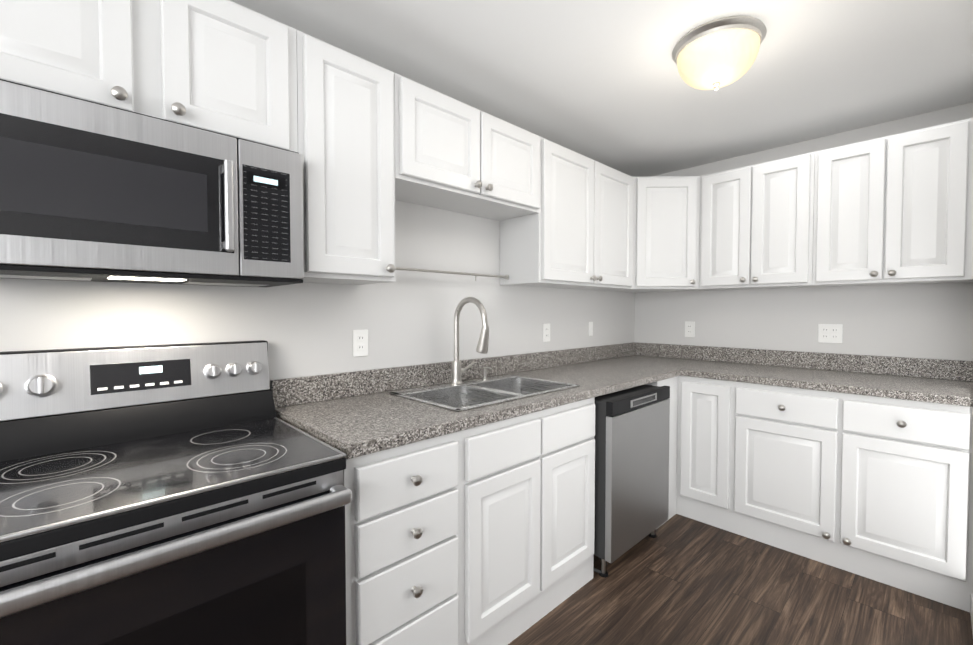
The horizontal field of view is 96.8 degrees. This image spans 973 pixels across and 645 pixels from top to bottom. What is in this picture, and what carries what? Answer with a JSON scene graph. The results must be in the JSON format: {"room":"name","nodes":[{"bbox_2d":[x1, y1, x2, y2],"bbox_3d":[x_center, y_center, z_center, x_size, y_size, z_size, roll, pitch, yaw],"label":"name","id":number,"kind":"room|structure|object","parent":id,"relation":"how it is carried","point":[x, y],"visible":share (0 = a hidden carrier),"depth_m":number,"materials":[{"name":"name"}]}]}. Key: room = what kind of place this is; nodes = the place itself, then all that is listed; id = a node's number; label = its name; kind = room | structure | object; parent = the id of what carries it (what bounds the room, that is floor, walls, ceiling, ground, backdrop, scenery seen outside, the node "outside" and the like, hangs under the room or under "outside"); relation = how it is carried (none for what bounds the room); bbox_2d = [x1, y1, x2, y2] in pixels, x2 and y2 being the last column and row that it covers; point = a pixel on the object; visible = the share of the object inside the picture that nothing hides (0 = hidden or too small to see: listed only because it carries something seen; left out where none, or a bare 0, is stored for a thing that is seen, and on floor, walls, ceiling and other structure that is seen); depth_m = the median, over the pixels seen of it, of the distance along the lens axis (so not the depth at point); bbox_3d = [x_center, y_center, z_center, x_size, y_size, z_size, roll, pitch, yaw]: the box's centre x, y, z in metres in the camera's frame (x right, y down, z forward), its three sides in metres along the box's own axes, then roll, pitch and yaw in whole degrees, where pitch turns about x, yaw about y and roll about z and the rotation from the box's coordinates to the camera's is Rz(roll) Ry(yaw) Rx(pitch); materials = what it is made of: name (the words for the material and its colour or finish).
{"room":"kitchen","nodes":[
{"label":"kitchen","id":0,"kind":"room"},
{"bbox_2d":[0,200,634,389],"bbox_3d":[-1.097,0.071,1.421,6.537,2.360,0.100,-2,2,-44],"label":"wall","id":1,"kind":"structure","parent":0,"point":[406,318],"depth_m":1.89,"materials":[{"name":"paint"}]},
{"bbox_2d":[0,0,297,151],"bbox_3d":[-0.969,-0.731,1.214,0.768,0.416,0.338,-2,2,-44],"label":"upper cabinet","id":2,"kind":"object","parent":1,"relation":"attached to","point":[227,67],"visible":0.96,"depth_m":1.15,"materials":[{"name":"white wood"}]},
{"bbox_2d":[0,79,303,286],"bbox_3d":[-0.953,-0.319,1.198,0.756,0.404,0.398,-2,2,-44],"label":"microwave","id":3,"kind":"object","parent":2,"relation":"attached to","point":[93,191],"visible":1,"depth_m":1.07,"materials":[{"name":"silver metal"}]},
{"bbox_2d":[296,30,395,284],"bbox_3d":[-0.560,-0.553,1.611,0.361,0.794,0.338,-2,2,-44],"label":"upper cabinet","id":4,"kind":"object","parent":1,"relation":"attached to","point":[346,120],"visible":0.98,"depth_m":1.50,"materials":[{"name":"white wood"}]},
{"bbox_2d":[396,267,508,280],"bbox_3d":[-0.192,-0.236,2.120,0.859,0.047,0.028,-2,2,-44],"label":"towel rail","id":5,"kind":"object","parent":4,"relation":"attached to","point":[506,277],"visible":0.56,"depth_m":2.13,"materials":[{"name":"silver metal"}]},
{"bbox_2d":[353,329,367,356],"bbox_3d":[-0.545,0.089,1.874,0.072,0.116,0.008,-2,2,-44],"label":"electrical outlet","id":6,"kind":"object","parent":1,"relation":"attached to","point":[360,342],"visible":1,"depth_m":1.87,"materials":[{"name":"plastic"}]},
{"bbox_2d":[394,73,539,220],"bbox_3d":[-0.118,-0.763,2.028,0.859,0.396,0.338,-2,2,-44],"label":"upper cabinet","id":7,"kind":"object","parent":1,"relation":"attached to","point":[453,154],"visible":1,"depth_m":1.89,"materials":[{"name":"white wood"}]},
{"bbox_2d":[543,323,549,341],"bbox_3d":[0.386,0.065,2.766,0.072,0.116,0.008,-2,2,-44],"label":"electrical outlet","id":8,"kind":"object","parent":1,"relation":"attached to","point":[546,332],"visible":1,"depth_m":2.76,"materials":[{"name":"plastic"}]},
{"bbox_2d":[500,136,633,289],"bbox_3d":[0.549,-0.600,2.671,0.983,0.758,0.338,-2,2,-44],"label":"upper cabinet","id":9,"kind":"object","parent":1,"relation":"attached to","point":[576,232],"visible":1,"depth_m":2.44,"materials":[{"name":"white wood"}]},
{"bbox_2d":[589,322,592,335],"bbox_3d":[0.756,0.045,3.117,0.050,0.100,0.011,-2,2,-44],"label":"electrical outlet","id":10,"kind":"object","parent":1,"relation":"attached to","point":[590,328],"visible":1,"depth_m":3.11,"materials":[{"name":"plastic"}]},
{"bbox_2d":[597,176,705,292],"bbox_3d":[1.218,-0.613,3.123,0.606,0.758,0.610,-2,2,-44],"label":"upper cabinet","id":11,"kind":"object","parent":1,"relation":"attached to","point":[666,228],"visible":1,"depth_m":2.90,"materials":[{"name":"white wood"}]},
{"bbox_2d":[230,0,972,176],"bbox_3d":[0.389,-1.095,-0.165,6.537,0.060,4.400,-2,2,-44],"label":"ceiling","id":12,"kind":"structure","parent":0,"point":[602,82],"depth_m":1.88,"materials":[{"name":"paint"}]},
{"bbox_2d":[672,16,766,90],"bbox_3d":[0.917,-1.021,1.719,0.332,0.192,0.332,-2,2,-44],"label":"ceiling lamp","id":13,"kind":"object","parent":12,"relation":"attached to","point":[716,54],"visible":1,"depth_m":1.62,"materials":[{"name":"white glass"}]},
{"bbox_2d":[508,514,972,644],"bbox_3d":[0.389,1.324,-0.098,6.537,0.060,4.400,-2,2,-44],"label":"floor","id":14,"kind":"structure","parent":0,"point":[680,580],"depth_m":1.90,"materials":[{"name":"wood"}]},
{"bbox_2d":[0,340,351,644],"bbox_3d":[-0.847,0.670,1.099,0.750,1.181,0.723,-2,2,-44],"label":"stove","id":15,"kind":"object","parent":14,"relation":"on","point":[187,494],"visible":1,"depth_m":1.01,"materials":[{"name":"black metal"}]},
{"bbox_2d":[343,428,470,644],"bbox_3d":[-0.445,0.806,1.556,0.414,0.884,0.631,-2,2,-44],"label":"base cabinet","id":16,"kind":"object","parent":14,"relation":"on","point":[408,514],"depth_m":1.32,"materials":[{"name":"white wood"}]},
{"bbox_2d":[276,410,322,441],"bbox_3d":[-0.434,0.342,1.576,0.475,0.040,0.420,-2,2,-44],"label":"countertop","id":17,"kind":"structure","parent":16,"relation":"on","point":[314,431],"depth_m":1.41,"materials":[{"name":"stone"}]},
{"bbox_2d":[271,342,693,458],"bbox_3d":[0.435,0.268,2.364,2.823,0.145,0.660,-2,2,-44],"label":"countertop","id":18,"kind":"structure","parent":16,"relation":"on","point":[353,414],"depth_m":1.82,"materials":[{"name":"stone"}]},
{"bbox_2d":[450,297,492,384],"bbox_3d":[-0.017,0.089,2.100,0.238,0.424,0.254,-2,2,-44],"label":"faucet","id":19,"kind":"object","parent":18,"relation":"on","point":[458,370],"visible":1,"depth_m":2.09,"materials":[{"name":"silver metal"}]},
{"bbox_2d":[389,375,579,410],"bbox_3d":[0.012,0.402,1.994,0.770,0.197,0.470,-2,2,-44],"label":"sink","id":20,"kind":"object","parent":18,"relation":"in","point":[466,395],"visible":0.48,"depth_m":2.05,"materials":[{"name":"metal"}]},
{"bbox_2d":[567,376,677,529],"bbox_3d":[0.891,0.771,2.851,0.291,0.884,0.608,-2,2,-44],"label":"base cabinet","id":21,"kind":"object","parent":14,"relation":"on","point":[580,414],"depth_m":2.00,"materials":[{"name":"white wood"}]},
{"bbox_2d":[593,385,669,577],"bbox_3d":[0.614,0.791,2.433,0.625,0.865,0.572,-2,2,-44],"label":"dishwasher","id":22,"kind":"object","parent":14,"relation":"on","point":[631,437],"visible":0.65,"depth_m":2.13,"materials":[{"name":"grey metal"}]},
{"bbox_2d":[676,376,683,514],"bbox_3d":[1.218,0.762,3.145,0.631,0.884,0.636,-2,2,-44],"label":"base cabinet","id":23,"kind":"object","parent":14,"relation":"on","point":[680,378],"depth_m":2.72,"materials":[{"name":"white wood"}]},
{"bbox_2d":[680,376,735,531],"bbox_3d":[1.538,0.772,2.810,0.631,0.884,0.291,-2,2,-44],"label":"base cabinet","id":24,"kind":"object","parent":14,"relation":"on","point":[708,420],"depth_m":2.59,"materials":[{"name":"white wood"}]},
{"bbox_2d":[732,382,972,611],"bbox_3d":[1.963,0.784,2.366,0.631,0.884,0.937,-2,2,-44],"label":"base cabinet","id":25,"kind":"object","parent":14,"relation":"on","point":[879,489],"depth_m":2.08,"materials":[{"name":"white wood"}]},
{"bbox_2d":[687,346,972,406],"bbox_3d":[1.870,0.266,2.448,0.633,0.145,1.204,-2,2,-44],"label":"countertop","id":26,"kind":"structure","parent":25,"relation":"on","point":[941,381],"depth_m":2.42,"materials":[{"name":"stone"}]},
{"bbox_2d":[634,102,972,360],"bbox_3d":[2.749,0.054,2.057,0.100,2.360,4.300,-2,2,-44],"label":"wall","id":27,"kind":"structure","parent":0,"point":[930,320],"depth_m":2.66,"materials":[{"name":"paint"}]},
{"bbox_2d":[685,322,694,336],"bbox_3d":[1.530,0.051,3.251,0.008,0.116,0.072,-2,2,-44],"label":"electrical outlet","id":28,"kind":"object","parent":27,"relation":"attached to","point":[689,329],"visible":1,"depth_m":3.25,"materials":[{"name":"plastic"}]},
{"bbox_2d":[699,152,819,289],"bbox_3d":[1.738,-0.603,2.773,0.338,0.758,0.620,-2,2,-44],"label":"upper cabinet","id":29,"kind":"object","parent":27,"relation":"attached to","point":[756,225],"visible":1,"depth_m":2.65,"materials":[{"name":"white wood"}]},
{"bbox_2d":[818,324,842,342],"bbox_3d":[2.108,0.068,2.648,0.008,0.116,0.118,-2,2,-44],"label":"electrical outlet","id":30,"kind":"object","parent":27,"relation":"attached to","point":[830,333],"visible":1,"depth_m":2.65,"materials":[{"name":"plastic"}]},
{"bbox_2d":[812,118,972,286],"bbox_3d":[2.173,-0.590,2.320,0.338,0.758,0.632,-2,2,-44],"label":"upper cabinet","id":31,"kind":"object","parent":27,"relation":"attached to","point":[893,209],"visible":1,"depth_m":2.20,"materials":[{"name":"white wood"}]},
{"bbox_3d":[1.780,0.071,1.430,2.167,2.360,0.131,-2,2,-44],"label":"wall","id":32,"kind":"structure","parent":0,"visible":0},
{"bbox_2d":[970,593,972,632],"bbox_3d":[1.555,1.213,1.246,1.569,0.088,0.156,-2,2,-44],"label":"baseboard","id":33,"kind":"structure","parent":32,"relation":"attached to","point":[971,608],"depth_m":1.78,"materials":[{"name":"white wood"}]}
]}

